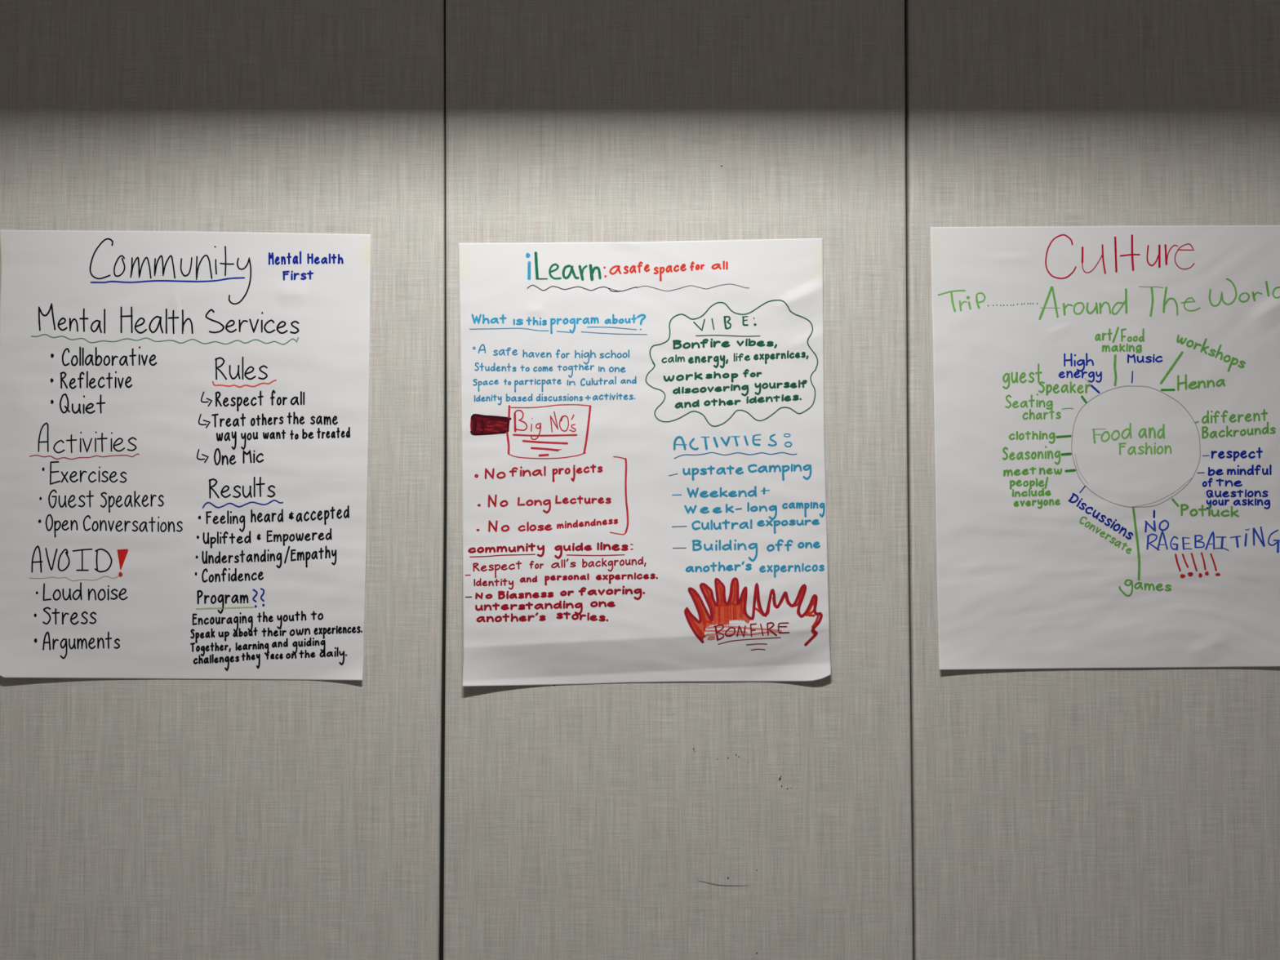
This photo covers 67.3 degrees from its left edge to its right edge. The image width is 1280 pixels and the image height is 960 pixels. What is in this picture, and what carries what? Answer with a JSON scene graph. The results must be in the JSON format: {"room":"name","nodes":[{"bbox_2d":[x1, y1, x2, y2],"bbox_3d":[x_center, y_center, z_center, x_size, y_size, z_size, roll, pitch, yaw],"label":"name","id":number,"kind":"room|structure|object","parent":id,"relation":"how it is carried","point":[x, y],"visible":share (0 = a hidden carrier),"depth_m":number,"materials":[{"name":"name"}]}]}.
{"room":"meeting room","nodes":[
{"label":"meeting room","id":0,"kind":"room"},
{"bbox_2d":[0,0,1279,959],"bbox_3d":[0.000,0.188,1.682,4.800,2.700,0.050,0,-1,0],"label":"wall","id":1,"kind":"structure","parent":0,"point":[682,820],"depth_m":1.66,"materials":[{"name":"fabric"}]},
{"bbox_2d":[0,230,370,680],"bbox_3d":[-0.790,-0.045,1.657,0.646,0.779,0.013,0,-1,0],"label":"poster","id":2,"kind":"object","parent":1,"relation":"attached to","point":[184,415],"visible":1,"depth_m":1.66,"materials":[{"name":"paper"}]},
{"bbox_2d":[439,0,446,959],"bbox_3d":[-0.340,0.188,1.673,0.012,2.700,0.013,0,-1,0],"label":"strip","id":3,"kind":"object","parent":1,"relation":"attached to","point":[442,762],"visible":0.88,"depth_m":1.66,"materials":[{"name":"black metal"}]},
{"bbox_2d":[457,238,831,686],"bbox_3d":[0.006,-0.034,1.655,0.642,0.773,0.016,0,-1,0],"label":"poster","id":4,"kind":"object","parent":1,"relation":"attached to","point":[643,454],"visible":1,"depth_m":1.66,"materials":[{"name":"paper"}]},
{"bbox_2d":[930,225,1279,670],"bbox_3d":[0.824,-0.059,1.658,0.638,0.769,0.009,0,-1,0],"label":"poster","id":5,"kind":"object","parent":1,"relation":"attached to","point":[1107,398],"visible":1,"depth_m":1.66,"materials":[{"name":"paper"}]}
]}

